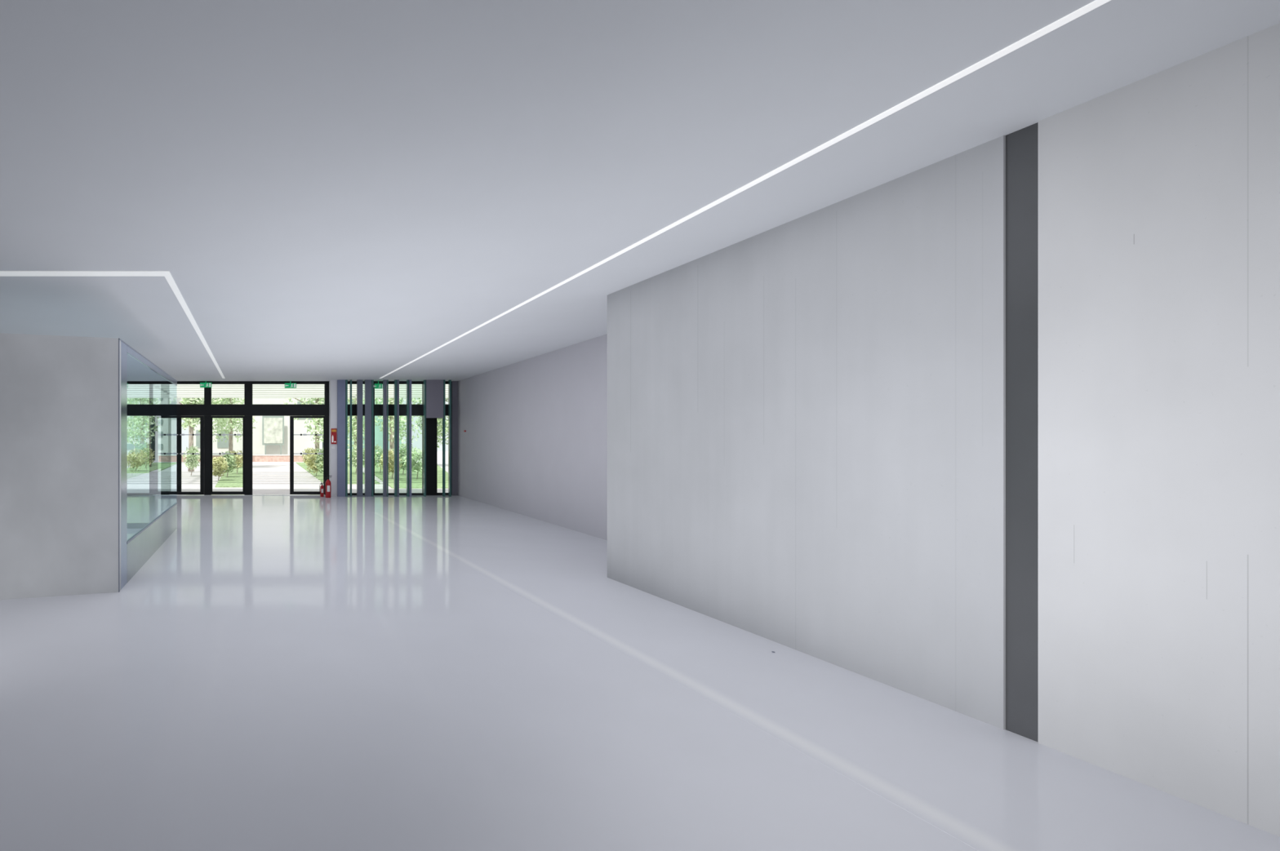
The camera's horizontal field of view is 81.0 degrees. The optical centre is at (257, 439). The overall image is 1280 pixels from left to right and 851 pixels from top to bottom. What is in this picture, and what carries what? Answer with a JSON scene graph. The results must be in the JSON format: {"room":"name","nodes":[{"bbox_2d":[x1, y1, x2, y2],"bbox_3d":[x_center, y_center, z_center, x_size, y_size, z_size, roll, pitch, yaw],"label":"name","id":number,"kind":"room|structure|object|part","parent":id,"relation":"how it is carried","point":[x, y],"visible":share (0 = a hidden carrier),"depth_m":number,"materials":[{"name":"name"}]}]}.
{"room":"lobby","nodes":[
{"label":"lobby","id":0,"kind":"room"},
{"bbox_2d":[451,381,457,495],"bbox_3d":[5.814,-0.040,18.465,0.172,3.360,0.170,0,0,0],"label":"wall","id":1,"kind":"structure","parent":0,"point":[454,384],"depth_m":18.38,"materials":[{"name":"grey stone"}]},
{"bbox_2d":[426,381,452,495],"bbox_3d":[5.352,-0.040,18.440,0.752,3.360,0.120,0,0,0],"label":"door","id":2,"kind":"structure","parent":1,"relation":"in","point":[431,423],"depth_m":18.40,"materials":[{"name":"black metal"}]},
{"bbox_2d":[457,333,607,540],"bbox_3d":[5.910,-0.040,7.725,0.580,3.360,21.450,0,0,0],"label":"wall","id":3,"kind":"structure","parent":0,"point":[534,442],"depth_m":12.64,"materials":[{"name":"white paint"}]},
{"bbox_2d":[0,0,1279,381],"bbox_3d":[0.250,-1.820,7.725,13.900,0.200,21.850,0,0,0],"label":"ceiling","id":4,"kind":"structure","parent":0,"point":[329,190],"depth_m":3.55,"materials":[{"name":"paint"}]},
{"bbox_2d":[0,271,225,378],"bbox_3d":[-3.650,-1.717,11.930,5.500,0.006,11.140,0,0,0],"label":"ceiling light strip","id":5,"kind":"object","parent":4,"relation":"attached to","point":[166,274],"visible":1,"depth_m":6.51,"materials":[{"name":"white plastic"}]},
{"bbox_2d":[200,381,211,387],"bbox_3d":[-1.510,-1.624,18.299,0.340,0.192,0.043,0,0,0],"label":"exit sign","id":6,"kind":"object","parent":4,"relation":"hanging from","point":[206,384],"visible":1,"depth_m":18.28,"materials":[{"name":"green plastic"}]},
{"bbox_2d":[284,381,296,388],"bbox_3d":[0.970,-1.616,18.299,0.340,0.208,0.043,0,0,0],"label":"exit sign","id":7,"kind":"object","parent":4,"relation":"hanging from","point":[290,385],"visible":1,"depth_m":18.28,"materials":[{"name":"green plastic"}]},
{"bbox_2d":[373,381,382,388],"bbox_3d":[3.529,-1.605,18.218,0.300,0.231,0.043,0,0,0],"label":"exit sign","id":8,"kind":"object","parent":4,"relation":"hanging from","point":[378,385],"visible":0.91,"depth_m":18.20,"materials":[{"name":"green plastic"}]},
{"bbox_2d":[426,379,443,417],"bbox_3d":[5.100,-1.172,17.980,0.492,1.096,0.060,0,0,0],"label":"panel","id":9,"kind":"object","parent":4,"relation":"hanging from","point":[434,388],"visible":1,"depth_m":17.95,"materials":[{"name":"grey metal"}]},
{"bbox_2d":[379,0,1111,378],"bbox_3d":[3.344,-1.717,7.300,0.062,0.006,20.401,0,0,1],"label":"ceiling light strip","id":10,"kind":"object","parent":4,"relation":"attached to","point":[1095,3],"visible":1,"depth_m":3.43,"materials":[{"name":"white plastic"}]},
{"bbox_2d":[0,494,1279,850],"bbox_3d":[0.250,1.715,7.725,13.900,0.151,21.850,0,0,0],"label":"floor","id":11,"kind":"structure","parent":0,"point":[283,673],"depth_m":3.62,"materials":[{"name":"plastic"}]},
{"bbox_2d":[0,333,177,599],"bbox_3d":[-3.342,0.275,8.618,3.716,2.730,5.888,0,0,0],"label":"wall","id":12,"kind":"structure","parent":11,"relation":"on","point":[64,525],"depth_m":6.56,"materials":[{"name":"paint"}]},
{"bbox_3d":[-1.538,0.275,6.970,0.100,2.730,0.320,0,0,0],"label":"corner post","id":13,"kind":"part","parent":12,"relation":"part of","materials":[{"name":"grey metal"}]},
{"bbox_3d":[-1.488,0.275,9.134,0.007,2.730,4.856,0,0,0],"label":"edge trim","id":14,"kind":"part","parent":12,"relation":"part of","materials":[{"name":"glass"}]},
{"bbox_3d":[-1.503,-1.045,9.346,0.030,0.090,4.432,0,0,0],"label":"rail","id":15,"kind":"part","parent":12,"relation":"part of","materials":[{"name":"clear glass"}]},
{"bbox_2d":[149,381,252,495],"bbox_3d":[-1.664,-0.040,18.457,3.040,3.360,0.215,0,0,0],"label":"door","id":16,"kind":"structure","parent":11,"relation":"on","point":[206,412],"depth_m":18.40,"materials":[{"name":"black metal"}]},
{"bbox_2d":[319,482,324,497],"bbox_3d":[1.859,1.433,17.913,0.120,0.414,0.117,0,0,34],"label":"fire extinguisher","id":17,"kind":"object","parent":11,"relation":"on","point":[322,487],"visible":0.98,"depth_m":17.89,"materials":[{"name":"red metal"}]},
{"bbox_2d":[324,475,332,497],"bbox_3d":[2.001,1.329,17.642,0.172,0.621,0.172,0,0,39],"label":"fire extinguisher","id":18,"kind":"object","parent":11,"relation":"on","point":[328,485],"visible":1,"depth_m":17.59,"materials":[{"name":"red metal"}]},
{"bbox_2d":[328,380,337,496],"bbox_3d":[2.232,-0.040,18.325,0.240,3.360,0.550,0,0,0],"label":"wall pier","id":19,"kind":"object","parent":11,"relation":"on","point":[332,384],"visible":0.64,"depth_m":18.05,"materials":[{"name":"white paint"}]},
{"bbox_2d":[252,381,328,495],"bbox_3d":[0.984,-0.040,18.440,2.256,3.360,0.120,0,0,0],"label":"door","id":20,"kind":"structure","parent":19,"relation":"attached to","point":[293,411],"depth_m":18.40,"materials":[{"name":"black metal"}]},
{"bbox_2d":[331,428,336,444],"bbox_3d":[2.208,-0.096,18.035,0.160,0.448,0.027,0,0,0],"label":"fire sign","id":21,"kind":"object","parent":19,"relation":"attached to","point":[333,430],"visible":1,"depth_m":18.03,"materials":[{"name":"red plastic"}]},
{"bbox_2d":[347,381,423,495],"bbox_3d":[3.664,-0.040,18.440,2.624,3.360,0.120,0,0,0],"label":"window","id":22,"kind":"structure","parent":19,"relation":"attached to","point":[416,410],"depth_m":18.39,"materials":[{"name":"black metal"}]},
{"bbox_2d":[337,379,345,497],"bbox_3d":[2.415,-0.040,18.010,0.226,3.360,0.120,0,0,0],"label":"vertical fin","id":23,"kind":"object","parent":11,"relation":"on","point":[340,383],"visible":1,"depth_m":17.95,"materials":[{"name":"grey metal"}]},
{"bbox_2d":[345,379,347,497],"bbox_3d":[2.564,-0.040,18.010,0.055,3.360,0.120,0,0,0],"label":"vertical fin","id":24,"kind":"object","parent":11,"relation":"on","point":[346,380],"visible":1,"depth_m":17.95,"materials":[{"name":"grey metal"}]},
{"bbox_2d":[349,379,351,497],"bbox_3d":[2.692,-0.040,18.010,0.047,3.360,0.120,0,0,0],"label":"vertical fin","id":25,"kind":"object","parent":11,"relation":"on","point":[350,380],"visible":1,"depth_m":17.95,"materials":[{"name":"grey metal"}]},
{"bbox_2d":[356,379,362,497],"bbox_3d":[2.950,-0.040,18.010,0.156,3.360,0.120,0,0,0],"label":"vertical fin","id":26,"kind":"object","parent":11,"relation":"on","point":[359,382],"visible":1,"depth_m":17.95,"materials":[{"name":"metal"}]},
{"bbox_2d":[364,379,371,497],"bbox_3d":[3.188,-0.040,18.010,0.180,3.360,0.120,0,0,0],"label":"vertical fin","id":27,"kind":"object","parent":11,"relation":"on","point":[367,382],"visible":1,"depth_m":17.95,"materials":[{"name":"metal"}]},
{"bbox_2d":[371,379,373,497],"bbox_3d":[3.313,-0.040,18.010,0.055,3.360,0.120,0,0,0],"label":"vertical fin","id":28,"kind":"object","parent":11,"relation":"on","point":[372,380],"visible":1,"depth_m":17.95,"materials":[{"name":"grey metal"}]},
{"bbox_2d":[382,379,386,497],"bbox_3d":[3.672,-0.040,18.010,0.086,3.360,0.120,0,0,0],"label":"vertical fin","id":29,"kind":"object","parent":11,"relation":"on","point":[384,381],"visible":1,"depth_m":17.95,"materials":[{"name":"metal"}]},
{"bbox_2d":[386,379,388,497],"bbox_3d":[3.746,-0.040,18.010,0.031,3.360,0.120,0,0,0],"label":"vertical fin","id":30,"kind":"object","parent":11,"relation":"on","point":[387,380],"visible":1,"depth_m":17.95,"materials":[{"name":"grey metal"}]},
{"bbox_2d":[394,379,396,497],"bbox_3d":[3.980,-0.040,18.010,0.062,3.360,0.120,0,0,0],"label":"vertical fin","id":31,"kind":"object","parent":11,"relation":"on","point":[395,380],"visible":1,"depth_m":17.95,"materials":[{"name":"grey metal"}]},
{"bbox_2d":[396,379,399,497],"bbox_3d":[4.047,-0.040,18.010,0.055,3.360,0.120,0,0,0],"label":"vertical fin","id":32,"kind":"object","parent":11,"relation":"on","point":[397,380],"visible":1,"depth_m":17.95,"materials":[{"name":"metal"}]},
{"bbox_2d":[406,379,408,497],"bbox_3d":[4.331,-0.040,18.010,0.047,3.360,0.120,0,0,0],"label":"vertical fin","id":33,"kind":"object","parent":11,"relation":"on","point":[407,380],"visible":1,"depth_m":17.95,"materials":[{"name":"grey metal"}]},
{"bbox_2d":[408,379,411,497],"bbox_3d":[4.402,-0.040,18.010,0.062,3.360,0.120,0,0,0],"label":"vertical fin","id":34,"kind":"object","parent":11,"relation":"on","point":[410,380],"visible":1,"depth_m":17.95,"materials":[{"name":"grey metal"}]},
{"bbox_2d":[423,379,426,497],"bbox_3d":[4.823,-0.040,18.010,0.047,3.360,0.120,0,0,0],"label":"vertical fin","id":35,"kind":"object","parent":11,"relation":"on","point":[424,380],"visible":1,"depth_m":17.95,"materials":[{"name":"grey metal"}]},
{"bbox_2d":[442,379,445,497],"bbox_3d":[5.377,-0.040,18.010,0.047,3.360,0.120,0,0,0],"label":"vertical fin","id":36,"kind":"object","parent":11,"relation":"on","point":[444,380],"visible":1,"depth_m":17.95,"materials":[{"name":"grey metal"}]},
{"bbox_2d":[448,379,451,497],"bbox_3d":[5.549,-0.040,18.010,0.047,3.360,0.120,0,0,0],"label":"vertical fin","id":37,"kind":"object","parent":11,"relation":"on","point":[450,380],"visible":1,"depth_m":17.95,"materials":[{"name":"grey metal"}]},
{"bbox_2d":[607,135,1005,729],"bbox_3d":[4.890,-0.040,5.479,1.460,3.360,3.901,0,0,0],"label":"wall","id":38,"kind":"structure","parent":0,"point":[806,414],"depth_m":4.48,"materials":[{"name":"paint"}]},
{"bbox_2d":[1005,122,1038,742],"bbox_3d":[4.414,-0.040,3.451,0.372,3.360,0.155,0,0,0],"label":"wall strip","id":39,"kind":"object","parent":38,"relation":"attached to","point":[1022,144],"visible":0.36,"depth_m":3.45,"materials":[{"name":"paint"}]},
{"bbox_2d":[1038,22,1279,837],"bbox_3d":[4.919,-0.040,0.187,1.403,3.360,6.374,0,0,0],"label":"wall","id":40,"kind":"structure","parent":0,"point":[1159,193],"depth_m":2.91,"materials":[{"name":"paint"}]},
{"label":"outside","id":41,"kind":"structure","parent":0,"visible":0},
{"bbox_2d":[127,451,448,494],"bbox_3d":[0.000,1.790,54.325,90.000,0.200,71.350,0,0,0],"label":"ground","id":42,"kind":"structure","parent":41,"point":[268,477],"depth_m":25.50,"materials":[{"name":"grey concrete"}]},
{"bbox_2d":[127,462,176,473],"bbox_3d":[-6.728,1.670,38.272,2.671,0.040,13.964,0,0,-2],"label":"lawn","id":43,"kind":"structure","parent":42,"relation":"on","point":[162,466],"depth_m":36.38,"materials":[{"name":"green plant"}]},
{"bbox_2d":[127,448,146,471],"bbox_3d":[-6.422,1.039,32.958,1.087,1.216,1.366,0,0,42],"label":"shrub","id":44,"kind":"object","parent":43,"relation":"on","point":[135,457],"visible":0.99,"depth_m":32.79,"materials":[{"name":"green plant"}]},
{"bbox_2d":[134,442,149,468],"bbox_3d":[-6.438,0.889,35.946,1.412,1.516,1.310,0,0,45],"label":"shrub","id":45,"kind":"object","parent":43,"relation":"on","point":[143,447],"visible":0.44,"depth_m":35.74,"materials":[{"name":"green plant"}]},
{"bbox_2d":[127,398,158,464],"bbox_3d":[-7.884,-2.350,41.975,3.966,8.000,4.233,0,0,29],"label":"tree","id":46,"kind":"object","parent":43,"relation":"on","point":[140,420],"visible":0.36,"depth_m":41.69,"materials":[{"name":"green plant"}]},
{"bbox_2d":[127,398,182,454],"bbox_3d":[-17.000,-2.835,60.950,18.000,9.050,10.100,0,0,0],"label":"banded building","id":47,"kind":"structure","parent":42,"relation":"on","point":[166,444],"depth_m":56.00,"materials":[{"name":"white"}]},
{"bbox_2d":[158,454,176,462],"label":"brick planter","id":48,"kind":"object","parent":42,"relation":"on","point":[162,458],"depth_m":47.50,"materials":[{"name":"brick"}]},
{"bbox_2d":[181,454,187,462],"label":"brick planter","id":49,"kind":"object","parent":42,"relation":"on","point":[182,457],"depth_m":47.50,"materials":[{"name":"brick"}]},
{"bbox_2d":[178,398,204,471],"bbox_3d":[-3.451,-1.766,32.505,1.872,6.833,2.046,0,0,0],"label":"tree","id":50,"kind":"object","parent":42,"relation":"on","point":[190,421],"visible":0.12,"depth_m":32.39,"materials":[{"name":"green plant"}]},
{"bbox_2d":[182,445,199,475],"bbox_3d":[-2.994,0.946,28.568,0.865,1.397,0.826,0,0,0],"label":"shrub","id":51,"kind":"object","parent":42,"relation":"on","point":[193,460],"visible":0.91,"depth_m":28.43,"materials":[{"name":"green plant"}]},
{"bbox_2d":[180,398,235,442],"bbox_3d":[-3.506,-2.850,43.794,4.054,9.000,3.764,0,0,0],"label":"tree","id":52,"kind":"object","parent":42,"relation":"on","point":[212,399],"visible":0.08,"depth_m":43.84,"materials":[{"name":"green plant"}]},
{"bbox_2d":[212,454,223,462],"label":"brick planter","id":53,"kind":"object","parent":42,"relation":"on","point":[213,455],"depth_m":47.50,"materials":[{"name":"brick"}]},
{"bbox_2d":[214,464,242,487],"bbox_3d":[-1.199,1.670,33.641,1.454,0.040,23.112,0,0,0],"label":"lawn","id":54,"kind":"structure","parent":42,"relation":"on","point":[233,480],"depth_m":25.40,"materials":[{"name":"green plant"}]},
{"bbox_2d":[212,456,228,480],"bbox_3d":[-1.531,1.143,25.002,0.786,1.005,0.666,0,0,-11],"label":"shrub","id":55,"kind":"object","parent":54,"relation":"on","point":[218,463],"visible":0.99,"depth_m":24.87,"materials":[{"name":"green plant"}]},
{"bbox_2d":[219,451,236,477],"bbox_3d":[-1.269,1.068,27.502,0.879,1.155,0.851,0,0,-36],"label":"shrub","id":56,"kind":"object","parent":54,"relation":"on","point":[230,460],"visible":0.61,"depth_m":27.41,"materials":[{"name":"green plant"}]},
{"bbox_2d":[211,398,257,452],"bbox_3d":[-1.495,-2.350,35.937,2.993,8.000,3.396,0,0,11],"label":"tree","id":57,"kind":"object","parent":54,"relation":"on","point":[232,421],"visible":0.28,"depth_m":35.83,"materials":[{"name":"green plant"}]},
{"bbox_2d":[230,450,242,474],"bbox_3d":[-1.042,1.070,30.021,1.078,1.153,0.854,0,0,35],"label":"shrub","id":58,"kind":"object","parent":54,"relation":"on","point":[239,457],"visible":0.41,"depth_m":29.88,"materials":[{"name":"green plant"}]},
{"bbox_2d":[193,398,322,454],"bbox_3d":[-0.150,-2.085,54.965,10.700,7.550,10.070,0,0,0],"label":"building","id":59,"kind":"structure","parent":42,"relation":"on","point":[302,442],"depth_m":50.00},
{"bbox_2d":[252,454,289,462],"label":"brick planter","id":60,"kind":"object","parent":42,"relation":"on","point":[255,458],"depth_m":47.50,"materials":[{"name":"brick"}]},
{"bbox_2d":[262,416,284,454],"bbox_3d":[1.248,-0.102,49.335,1.722,3.584,0.130,0,0,0],"label":"sign","id":61,"kind":"object","parent":42,"relation":"on","point":[273,427],"visible":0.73,"depth_m":49.27,"materials":[{"name":"paper"}]},
{"bbox_2d":[127,384,448,398],"bbox_3d":[2.000,-0.285,25.600,22.000,3.950,9.400,0,0,0],"label":"canopy","id":62,"kind":"object","parent":42,"relation":"on","point":[134,391],"visible":0.18,"depth_m":26.50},
{"bbox_2d":[293,454,305,462],"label":"brick planter","id":63,"kind":"object","parent":42,"relation":"on","point":[297,458],"depth_m":47.50,"materials":[{"name":"brick"}]},
{"bbox_2d":[296,462,380,484],"bbox_3d":[4.540,1.670,34.449,3.969,0.040,21.496,0,0,0],"label":"lawn","id":64,"kind":"structure","parent":42,"relation":"on","point":[319,476],"depth_m":29.56,"materials":[{"name":"green plant"}]},
{"bbox_2d":[279,398,324,452],"bbox_3d":[3.364,-2.350,37.714,4.150,8.000,3.337,0,0,-19],"label":"tree","id":65,"kind":"object","parent":64,"relation":"on","point":[316,421],"visible":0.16,"depth_m":37.46,"materials":[{"name":"green plant"}]},
{"bbox_2d":[301,448,317,471],"bbox_3d":[2.780,1.027,32.035,1.064,1.238,1.153,0,0,0],"label":"shrub","id":66,"kind":"object","parent":64,"relation":"on","point":[307,451],"visible":0.34,"depth_m":31.98,"materials":[{"name":"green plant"}]},
{"bbox_2d":[305,451,323,476],"bbox_3d":[2.648,1.078,28.028,1.015,1.136,1.093,0,0,0],"label":"shrub","id":67,"kind":"object","parent":64,"relation":"on","point":[311,457],"visible":0.54,"depth_m":27.82,"materials":[{"name":"green plant"}]},
{"bbox_2d":[313,447,323,474],"bbox_3d":[2.847,0.928,25.521,1.070,1.434,0.979,0,0,0],"label":"shrub","id":68,"kind":"object","parent":64,"relation":"on","point":[317,460],"visible":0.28,"depth_m":25.45,"materials":[{"name":"green plant"}]},
{"bbox_2d":[347,444,364,474],"bbox_3d":[4.857,0.918,30.029,1.254,1.458,1.334,0,0,0],"label":"shrub","id":69,"kind":"object","parent":64,"relation":"on","point":[353,459],"visible":0.45,"depth_m":29.82,"materials":[{"name":"green plant"}]},
{"bbox_2d":[347,398,375,457],"bbox_3d":[6.292,-1.850,42.003,4.300,7.000,3.849,0,0,0],"label":"tree","id":70,"kind":"object","parent":42,"relation":"on","point":[354,401],"visible":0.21,"depth_m":41.59,"materials":[{"name":"green plant"}]},
{"bbox_2d":[322,398,403,460],"bbox_3d":[9.000,-0.960,55.000,6.200,5.300,6.200,0,0,0],"label":"pavilion","id":71,"kind":"object","parent":42,"relation":"on","point":[378,435],"visible":0.02,"depth_m":51.99,"materials":[{"name":"white"}]},
{"bbox_2d":[362,462,448,488],"bbox_3d":[7.356,1.670,33.721,5.356,0.040,24.845,0,0,13],"label":"lawn","id":72,"kind":"structure","parent":42,"relation":"on","point":[415,483],"depth_m":26.46,"materials":[{"name":"green plant"}]},
{"bbox_2d":[374,444,390,472],"bbox_3d":[6.067,0.917,30.981,1.327,1.458,1.284,0,0,0],"label":"shrub","id":73,"kind":"object","parent":72,"relation":"on","point":[378,453],"visible":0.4,"depth_m":30.83,"materials":[{"name":"green plant"}]},
{"bbox_2d":[377,449,402,479],"bbox_3d":[5.522,1.021,25.961,0.956,1.250,0.983,0,0,0],"label":"shrub","id":74,"kind":"object","parent":72,"relation":"on","point":[391,464],"visible":0.56,"depth_m":25.81,"materials":[{"name":"green plant"}]},
{"bbox_2d":[374,398,422,470],"bbox_3d":[7.540,-2.350,34.410,3.171,8.000,3.169,0,0,0],"label":"tree","id":75,"kind":"object","parent":72,"relation":"on","point":[402,419],"visible":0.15,"depth_m":34.17,"materials":[{"name":"green plant"}]},
{"bbox_2d":[390,443,417,475],"bbox_3d":[6.781,0.898,28.963,1.260,1.496,1.457,0,0,0],"label":"shrub","id":76,"kind":"object","parent":72,"relation":"on","point":[402,455],"visible":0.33,"depth_m":28.83,"materials":[{"name":"green plant"}]},
{"bbox_2d":[402,447,422,479],"bbox_3d":[6.597,0.958,25.966,1.303,1.377,1.033,0,0,33],"label":"shrub","id":77,"kind":"object","parent":72,"relation":"on","point":[418,465],"visible":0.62,"depth_m":25.86,"materials":[{"name":"green plant"}]},
{"bbox_2d":[411,398,448,448],"bbox_3d":[11.000,-1.850,38.598,3.392,7.000,3.517,0,0,0],"label":"tree","id":78,"kind":"object","parent":72,"relation":"on","point":[439,420],"visible":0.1,"depth_m":38.75,"materials":[{"name":"green plant"}]},
{"bbox_3d":[-6.600,-0.040,7.825,0.200,3.360,21.650,0,0,0],"label":"wall","id":79,"kind":"structure","parent":0,"visible":0},
{"bbox_2d":[127,381,149,495],"bbox_3d":[-5.544,-0.040,18.440,4.720,3.360,0.120,0,0,0],"label":"window","id":80,"kind":"structure","parent":79,"relation":"in","point":[132,410],"depth_m":18.38,"materials":[{"name":"black metal"}]}
]}

